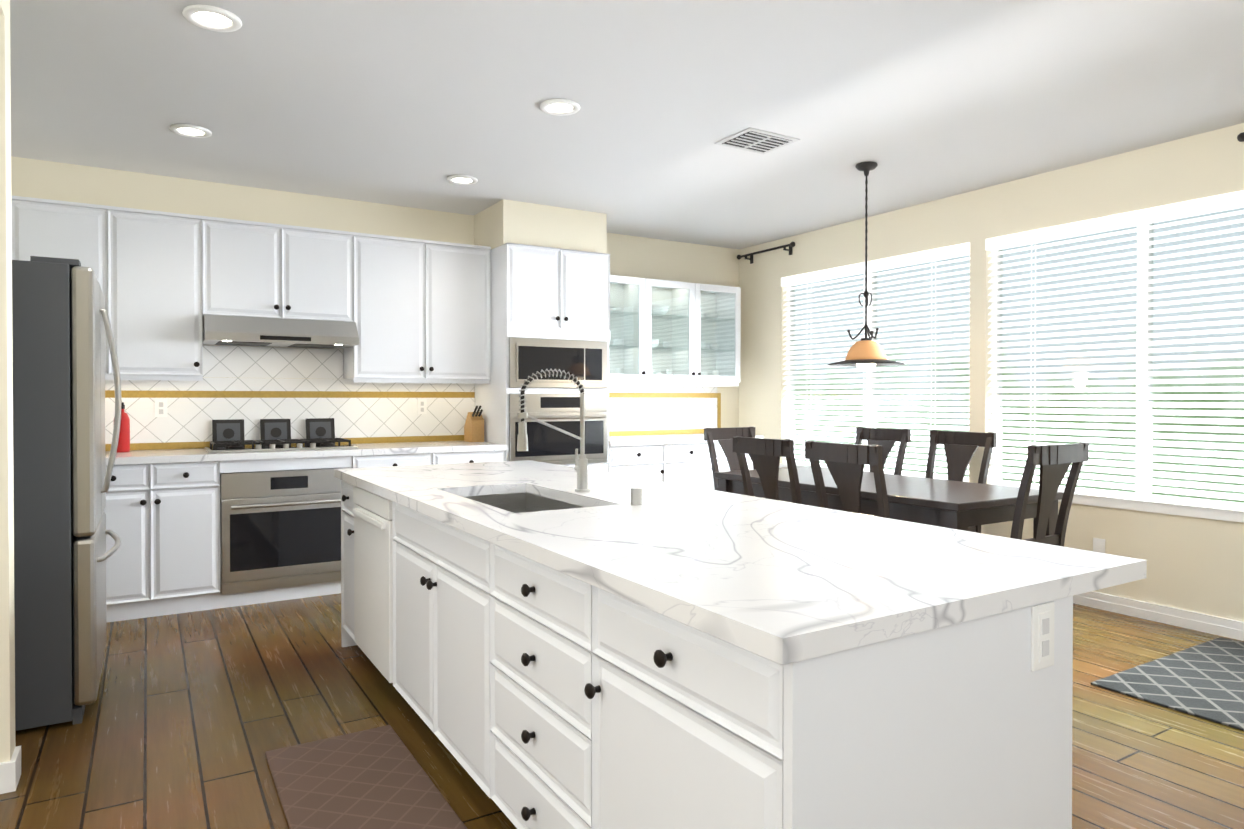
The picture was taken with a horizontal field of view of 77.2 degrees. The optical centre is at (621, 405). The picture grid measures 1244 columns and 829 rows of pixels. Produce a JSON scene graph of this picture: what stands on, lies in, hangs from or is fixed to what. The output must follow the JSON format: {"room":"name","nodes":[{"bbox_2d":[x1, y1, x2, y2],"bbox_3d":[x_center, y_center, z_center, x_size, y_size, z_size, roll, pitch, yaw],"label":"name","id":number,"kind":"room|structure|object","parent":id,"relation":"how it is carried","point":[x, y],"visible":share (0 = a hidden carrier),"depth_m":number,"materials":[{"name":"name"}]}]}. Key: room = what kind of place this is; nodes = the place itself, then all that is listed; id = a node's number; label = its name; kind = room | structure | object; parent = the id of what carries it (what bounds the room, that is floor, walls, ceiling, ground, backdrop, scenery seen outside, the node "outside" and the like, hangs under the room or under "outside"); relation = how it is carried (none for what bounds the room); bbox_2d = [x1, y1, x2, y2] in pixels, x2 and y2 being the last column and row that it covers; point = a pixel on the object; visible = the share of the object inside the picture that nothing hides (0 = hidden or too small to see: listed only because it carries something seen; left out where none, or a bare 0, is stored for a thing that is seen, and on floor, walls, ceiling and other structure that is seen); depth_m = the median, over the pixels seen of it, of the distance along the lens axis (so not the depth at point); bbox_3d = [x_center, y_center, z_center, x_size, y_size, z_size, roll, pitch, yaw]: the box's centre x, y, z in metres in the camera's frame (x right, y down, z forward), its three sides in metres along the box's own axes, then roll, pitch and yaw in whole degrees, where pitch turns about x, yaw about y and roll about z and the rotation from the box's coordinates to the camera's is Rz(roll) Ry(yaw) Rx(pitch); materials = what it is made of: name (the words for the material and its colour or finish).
{"room":"kitchen","nodes":[
{"label":"kitchen","id":0,"kind":"room"},
{"bbox_2d":[0,0,4,15],"bbox_3d":[-1.586,-1.317,-0.861,2.830,0.214,6.110,0,1,-31],"label":"wall","id":1,"kind":"structure","parent":0,"point":[2,8],"depth_m":2.46,"materials":[{"name":"beige paint"}]},
{"bbox_2d":[0,0,15,762],"bbox_3d":[-3.208,-0.102,1.810,2.830,2.694,0.120,0,1,-31],"label":"wall","id":2,"kind":"structure","parent":0,"point":[7,680],"depth_m":2.50,"materials":[{"name":"beige paint"}]},
{"bbox_2d":[0,755,20,793],"bbox_3d":[-3.166,1.198,1.770,2.845,0.095,0.015,0,1,-31],"label":"baseboard","id":3,"kind":"structure","parent":2,"relation":"attached to","point":[10,773],"depth_m":2.50,"materials":[{"name":"white wood"}]},
{"bbox_2d":[11,156,738,450],"bbox_3d":[-2.293,-0.138,5.554,8.290,2.694,0.200,0,1,-31],"label":"wall","id":4,"kind":"structure","parent":0,"point":[643,257],"depth_m":5.50,"materials":[{"name":"beige paint"}]},
{"bbox_2d":[11,195,110,378],"bbox_3d":[-3.306,-0.677,4.608,0.460,0.990,0.348,0,1,-31],"label":"upper cabinet","id":5,"kind":"object","parent":4,"relation":"attached to","point":[40,227],"depth_m":4.48,"materials":[{"name":"white paint"}]},
{"bbox_2d":[111,206,206,378],"bbox_3d":[-2.901,-0.679,4.855,0.490,0.990,0.348,0,1,-31],"label":"upper cabinet","id":6,"kind":"object","parent":4,"relation":"attached to","point":[159,258],"depth_m":4.71,"materials":[{"name":"white paint"}]},
{"bbox_2d":[202,315,358,348],"bbox_3d":[-2.260,-0.480,5.151,0.900,0.164,0.514,0,1,-31],"label":"range hood","id":7,"kind":"object","parent":4,"relation":"attached to","point":[252,331],"visible":1,"depth_m":4.97,"materials":[{"name":"silver metal"}]},
{"bbox_2d":[207,216,354,321],"bbox_3d":[-2.303,-0.873,5.218,0.910,0.610,0.348,0,1,-31],"label":"upper cabinet","id":8,"kind":"object","parent":4,"relation":"attached to","point":[255,269],"depth_m":5.07,"materials":[{"name":"white paint"}]},
{"bbox_2d":[105,345,720,450],"bbox_3d":[-1.501,-0.066,5.909,5.710,0.680,0.016,0,1,-31],"label":"tile backsplash","id":9,"kind":"structure","parent":4,"relation":"attached to","point":[254,387],"depth_m":5.50,"materials":[{"name":"white tile"}]},
{"bbox_2d":[343,232,490,382],"bbox_3d":[-1.493,-0.687,5.714,0.988,0.990,0.348,0,1,-31],"label":"upper cabinet","id":10,"kind":"object","parent":4,"relation":"attached to","point":[417,310],"depth_m":5.55,"materials":[{"name":"white paint"}]},
{"bbox_2d":[609,275,652,382],"bbox_3d":[-0.088,-0.636,6.571,0.576,0.870,0.348,0,1,-31],"label":"upper cabinet","id":11,"kind":"object","parent":4,"relation":"attached to","point":[631,298],"depth_m":6.59,"materials":[{"name":"white paint"}]},
{"bbox_2d":[653,279,740,385],"bbox_3d":[0.522,-0.639,6.943,1.092,0.870,0.348,0,1,-31],"label":"upper cabinet","id":12,"kind":"object","parent":4,"relation":"attached to","point":[669,333],"depth_m":7.01,"materials":[{"name":"white paint"}]},
{"bbox_2d":[474,199,606,253],"bbox_3d":[-0.640,-1.329,6.088,0.860,0.322,0.590,0,1,-31],"label":"wall","id":13,"kind":"structure","parent":0,"point":[501,222],"depth_m":5.82,"materials":[{"name":"beige paint"}]},
{"bbox_2d":[0,592,1243,828],"bbox_3d":[-0.005,1.295,1.815,8.290,0.100,8.990,0,1,-31],"label":"floor","id":14,"kind":"structure","parent":0,"point":[190,720],"depth_m":2.93,"materials":[{"name":"brown wood"}]},
{"bbox_2d":[12,256,121,730],"bbox_3d":[-2.635,0.333,3.195,0.985,1.797,0.900,0,1,-31],"label":"fridge","id":15,"kind":"object","parent":14,"relation":"on","point":[61,324],"visible":1,"depth_m":2.97,"materials":[{"name":"grey metal"}]},
{"bbox_2d":[103,461,222,621],"bbox_3d":[-2.860,0.772,4.729,0.713,0.890,0.628,0,1,-31],"label":"base cabinet","id":16,"kind":"object","parent":14,"relation":"on","point":[162,510],"depth_m":4.50,"materials":[{"name":"white paint"}]},
{"bbox_2d":[220,467,350,593],"bbox_3d":[-2.194,0.764,5.054,0.756,0.720,0.611,0,1,-31],"label":"oven","id":17,"kind":"object","parent":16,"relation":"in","point":[280,528],"visible":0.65,"depth_m":4.81,"materials":[{"name":"silver metal"}]},
{"bbox_2d":[105,441,506,464],"bbox_3d":[-2.384,0.304,5.004,3.258,0.040,0.647,0,1,-31],"label":"countertop","id":18,"kind":"structure","parent":16,"relation":"on","point":[167,456],"depth_m":4.92,"materials":[{"name":"white stone"}]},
{"bbox_2d":[114,402,129,452],"bbox_3d":[-3.062,0.133,4.772,0.084,0.305,0.101,0,1,-31],"label":"fire extinguisher","id":19,"kind":"object","parent":18,"relation":"on","point":[124,441],"visible":0.62,"depth_m":4.76,"materials":[{"name":"red metal"}]},
{"bbox_2d":[204,418,357,452],"bbox_3d":[-2.248,0.189,5.138,0.870,0.189,0.519,0,1,-31],"label":"gas cooktop","id":20,"kind":"object","parent":18,"relation":"in","point":[227,435],"visible":1,"depth_m":5.19,"materials":[{"name":"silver metal"}]},
{"bbox_2d":[464,406,483,441],"bbox_3d":[-1.112,0.137,5.915,0.100,0.276,0.217,0,1,-31],"label":"knife block","id":21,"kind":"object","parent":18,"relation":"on","point":[474,428],"visible":1,"depth_m":5.88,"materials":[{"name":"brown wood"}]},
{"bbox_2d":[265,725,466,828],"bbox_3d":[-0.761,1.231,2.354,0.440,0.015,1.200,0,1,-31],"label":"kitchen mat","id":22,"kind":"object","parent":14,"relation":"on","point":[376,778],"visible":0.92,"depth_m":2.50,"materials":[{"name":"brown fabric"}]},
{"bbox_2d":[331,449,506,584],"bbox_3d":[-1.451,0.764,5.588,1.061,0.890,0.628,0,1,-31],"label":"base cabinet","id":23,"kind":"object","parent":14,"relation":"on","point":[396,459],"depth_m":5.26,"materials":[{"name":"white paint"}]},
{"bbox_2d":[475,243,609,472],"bbox_3d":[-0.615,0.019,6.060,0.856,2.370,0.681,0,1,-31],"label":"tall cabinet","id":24,"kind":"object","parent":14,"relation":"on","point":[539,292],"visible":0.48,"depth_m":5.76,"materials":[{"name":"white paint"}]},
{"bbox_2d":[509,337,607,388],"bbox_3d":[-0.607,-0.314,6.044,0.812,0.360,0.612,0,1,-31],"label":"built-in microwave","id":25,"kind":"object","parent":24,"relation":"in","point":[585,362],"visible":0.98,"depth_m":5.77,"materials":[{"name":"silver metal"}]},
{"bbox_2d":[509,394,607,464],"bbox_3d":[-0.596,0.175,6.030,0.812,0.524,0.654,0,1,-31],"label":"wall oven","id":26,"kind":"object","parent":24,"relation":"in","point":[547,444],"visible":0.73,"depth_m":5.79,"materials":[{"name":"silver metal"}]},
{"bbox_2d":[609,446,668,482],"bbox_3d":[-0.040,0.756,6.449,0.516,0.890,0.628,0,1,-31],"label":"base cabinet","id":27,"kind":"object","parent":14,"relation":"on","point":[645,462],"depth_m":6.20,"materials":[{"name":"white paint"}]},
{"bbox_2d":[609,434,763,445],"bbox_3d":[0.410,0.288,6.707,1.558,0.040,0.647,0,1,-31],"label":"countertop","id":28,"kind":"structure","parent":27,"relation":"on","point":[674,439],"depth_m":6.37,"materials":[{"name":"white stone"}]},
{"bbox_2d":[669,442,716,489],"bbox_3d":[0.401,0.753,6.717,0.516,0.890,0.628,0,1,-31],"label":"base cabinet","id":29,"kind":"object","parent":14,"relation":"on","point":[682,459],"depth_m":6.46,"materials":[{"name":"white paint"}]},
{"bbox_2d":[336,477,1089,828],"bbox_3d":[-0.264,0.806,2.765,0.807,0.861,3.250,0,1,-31],"label":"kitchen island","id":30,"kind":"object","parent":14,"relation":"on","point":[548,645],"depth_m":1.54,"materials":[{"name":"white wood"}]},
{"bbox_2d":[334,461,1146,656],"bbox_3d":[-0.147,0.352,2.838,1.080,0.040,3.260,0,1,-31],"label":"island countertop","id":31,"kind":"structure","parent":30,"relation":"on","point":[783,578],"depth_m":1.77,"materials":[{"name":"white stone"}]},
{"bbox_2d":[434,489,585,512],"bbox_3d":[-0.369,0.479,2.867,0.402,0.238,0.792,0,1,-31],"label":"sink","id":32,"kind":"object","parent":31,"relation":"in","point":[494,500],"depth_m":3.19,"materials":[{"name":"grey metal"}]},
{"bbox_2d":[517,369,593,492],"bbox_3d":[-0.265,0.096,2.951,0.301,0.471,0.100,0,1,-31],"label":"faucet","id":33,"kind":"object","parent":31,"relation":"on","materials":[{"name":"silver metal"}]},
{"bbox_2d":[704,427,761,497],"bbox_3d":[0.944,0.688,5.642,0.471,1.048,0.558,0,1,-31],"label":"chair","id":34,"kind":"object","parent":14,"relation":"on","point":[723,437],"visible":0.21,"depth_m":5.79,"materials":[{"name":"brown wood"}]},
{"bbox_2d":[717,442,754,496],"bbox_3d":[0.841,0.751,6.986,0.516,0.890,0.628,0,1,-31],"label":"base cabinet","id":35,"kind":"object","parent":14,"relation":"on","point":[722,461],"depth_m":6.64,"materials":[{"name":"white paint"}]},
{"bbox_2d":[733,436,801,503],"bbox_3d":[0.989,0.699,4.448,0.558,1.048,0.471,0,1,-31],"label":"chair","id":36,"kind":"object","parent":14,"relation":"on","point":[765,454],"visible":0.23,"depth_m":4.30,"materials":[{"name":"brown wood"}]},
{"bbox_2d":[805,440,889,517],"bbox_3d":[1.291,0.704,3.952,0.558,1.048,0.471,0,1,-31],"label":"chair","id":37,"kind":"object","parent":14,"relation":"on","point":[845,463],"visible":0.27,"depth_m":3.81,"materials":[{"name":"brown wood"}]},
{"bbox_2d":[816,427,910,516],"bbox_3d":[1.686,0.688,5.564,0.558,1.048,0.471,0,1,-31],"label":"chair","id":38,"kind":"object","parent":14,"relation":"on","point":[885,439],"visible":0.25,"depth_m":5.62,"materials":[{"name":"brown wood"}]},
{"bbox_2d":[714,466,1062,535],"bbox_3d":[1.495,0.837,4.740,0.900,0.760,1.870,0,1,-31],"label":"dining table","id":39,"kind":"object","parent":14,"relation":"on","point":[960,505],"visible":0.54,"depth_m":4.16,"materials":[{"name":"brown wood"}]},
{"bbox_2d":[890,430,996,532],"bbox_3d":[2.025,0.694,5.009,0.558,1.048,0.471,0,1,-31],"label":"chair","id":40,"kind":"object","parent":14,"relation":"on","point":[960,448],"visible":0.29,"depth_m":5.10,"materials":[{"name":"brown wood"}]},
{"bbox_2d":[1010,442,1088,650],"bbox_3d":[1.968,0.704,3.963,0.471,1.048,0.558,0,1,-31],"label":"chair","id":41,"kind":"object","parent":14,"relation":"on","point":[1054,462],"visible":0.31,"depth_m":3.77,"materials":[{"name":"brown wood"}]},
{"bbox_2d":[1091,637,1243,730],"bbox_3d":[3.050,1.227,3.010,1.250,0.011,1.750,0,1,-31],"label":"dining rug","id":42,"kind":"object","parent":14,"relation":"on","point":[1204,680],"visible":0.98,"depth_m":3.43,"materials":[{"name":"grey fabric"}]},
{"bbox_2d":[10,0,1243,248],"bbox_3d":[-0.005,-1.499,1.789,8.290,0.100,8.990,0,1,-31],"label":"ceiling","id":43,"kind":"structure","parent":0,"point":[406,102],"depth_m":3.70,"materials":[{"name":"white paint"}]},
{"bbox_2d":[169,124,211,137],"bbox_3d":[-2.303,-1.466,4.165,0.200,0.012,0.200,0,1,-31],"label":"recessed light","id":44,"kind":"object","parent":43,"relation":"in","point":[190,130],"visible":0.98,"depth_m":4.15,"materials":[{"name":"white"}]},
{"bbox_2d":[182,4,241,31],"bbox_3d":[-1.539,-1.454,2.932,0.200,0.012,0.200,0,1,-31],"label":"recessed light","id":45,"kind":"object","parent":43,"relation":"in","point":[212,18],"visible":0.98,"depth_m":2.92,"materials":[{"name":"white"}]},
{"bbox_2d":[447,175,477,184],"bbox_3d":[-1.044,-1.474,5.097,0.200,0.012,0.200,0,1,-31],"label":"recessed light","id":46,"kind":"object","parent":43,"relation":"in","point":[462,179],"visible":1,"depth_m":5.08,"materials":[{"name":"white"}]},
{"bbox_2d":[540,99,579,115],"bbox_3d":[-0.304,-1.462,3.826,0.200,0.012,0.200,0,1,-31],"label":"recessed light","id":47,"kind":"object","parent":43,"relation":"in","point":[561,107],"visible":0.96,"depth_m":3.81,"materials":[{"name":"white"}]},
{"bbox_2d":[715,127,799,153],"bbox_3d":[0.752,-1.467,4.341,0.360,0.012,0.300,0,1,-31],"label":"ceiling vent","id":48,"kind":"object","parent":43,"relation":"in","point":[754,140],"visible":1,"depth_m":4.32,"materials":[{"name":"grey metal"}]},
{"bbox_2d":[828,161,904,369],"bbox_3d":[1.497,-0.846,4.778,0.454,1.259,0.454,0,1,-31],"label":"pendant lamp","id":49,"kind":"object","parent":43,"relation":"hanging from","point":[865,353],"visible":1,"depth_m":4.74,"materials":[{"name":"glass"}]},
{"bbox_2d":[739,123,1243,621],"bbox_3d":[3.475,-0.121,3.807,0.140,2.694,8.790,0,1,-31],"label":"wall","id":50,"kind":"structure","parent":0,"point":[1195,563],"depth_m":4.95,"materials":[{"name":"beige paint"}]},
{"bbox_2d":[737,242,794,263],"bbox_3d":[1.319,-1.383,7.101,0.096,0.094,0.768,0,1,-31],"label":"curtain rod","id":51,"kind":"object","parent":50,"relation":"attached to","point":[791,245],"visible":1,"depth_m":7.04,"materials":[{"name":"black metal"}]},
{"bbox_2d":[779,256,969,481],"bbox_3d":[1.966,-0.277,6.241,0.140,1.730,1.910,0,1,-31],"label":"window","id":52,"kind":"structure","parent":50,"relation":"in","point":[782,465],"depth_m":6.25,"materials":[{"name":"white plastic"}]},
{"bbox_2d":[781,242,969,481],"bbox_3d":[1.938,-0.307,6.223,0.080,1.662,1.868,0,1,-31],"label":"window blind","id":53,"kind":"object","parent":52,"relation":"attached to","point":[947,252],"visible":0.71,"depth_m":6.04,"materials":[{"name":"white plastic"}]},
{"bbox_2d":[1093,538,1104,552],"bbox_3d":[2.862,0.858,4.678,0.006,0.120,0.070,0,1,-31],"label":"outlet","id":54,"kind":"object","parent":50,"relation":"attached to","point":[1099,545],"visible":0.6,"depth_m":4.68,"materials":[{"name":"white plastic"}]},
{"bbox_2d":[990,208,1243,522],"bbox_3d":[3.013,-0.261,4.525,0.140,1.730,1.930,0,1,-31],"label":"window","id":55,"kind":"structure","parent":50,"relation":"in","point":[1211,512],"depth_m":4.53,"materials":[{"name":"white plastic"}]},
{"bbox_2d":[986,190,1243,509],"bbox_3d":[2.984,-0.291,4.507,0.080,1.662,1.888,0,1,-31],"label":"window blind","id":56,"kind":"object","parent":55,"relation":"attached to","point":[1212,204],"visible":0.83,"depth_m":4.55,"materials":[{"name":"white plastic"}]},
{"bbox_2d":[1073,591,1243,640],"bbox_3d":[3.407,1.179,3.778,0.019,0.095,8.790,0,1,-31],"label":"baseboard","id":57,"kind":"structure","parent":50,"relation":"attached to","point":[1234,629],"depth_m":4.37,"materials":[{"name":"white wood"}]},
{"bbox_2d":[1237,132,1243,141],"bbox_3d":[3.383,-1.351,3.716,0.096,0.094,0.738,0,1,-31],"label":"curtain rod","id":58,"kind":"object","parent":50,"relation":"attached to","point":[1240,137],"visible":1,"depth_m":3.99,"materials":[{"name":"black metal"}]},
{"label":"outside","id":59,"kind":"structure","parent":0,"visible":0},
{"bbox_2d":[795,207,1243,502],"bbox_3d":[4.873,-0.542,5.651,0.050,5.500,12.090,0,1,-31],"label":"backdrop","id":60,"kind":"structure","parent":59,"point":[1207,238],"depth_m":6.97,"materials":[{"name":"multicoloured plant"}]}
]}

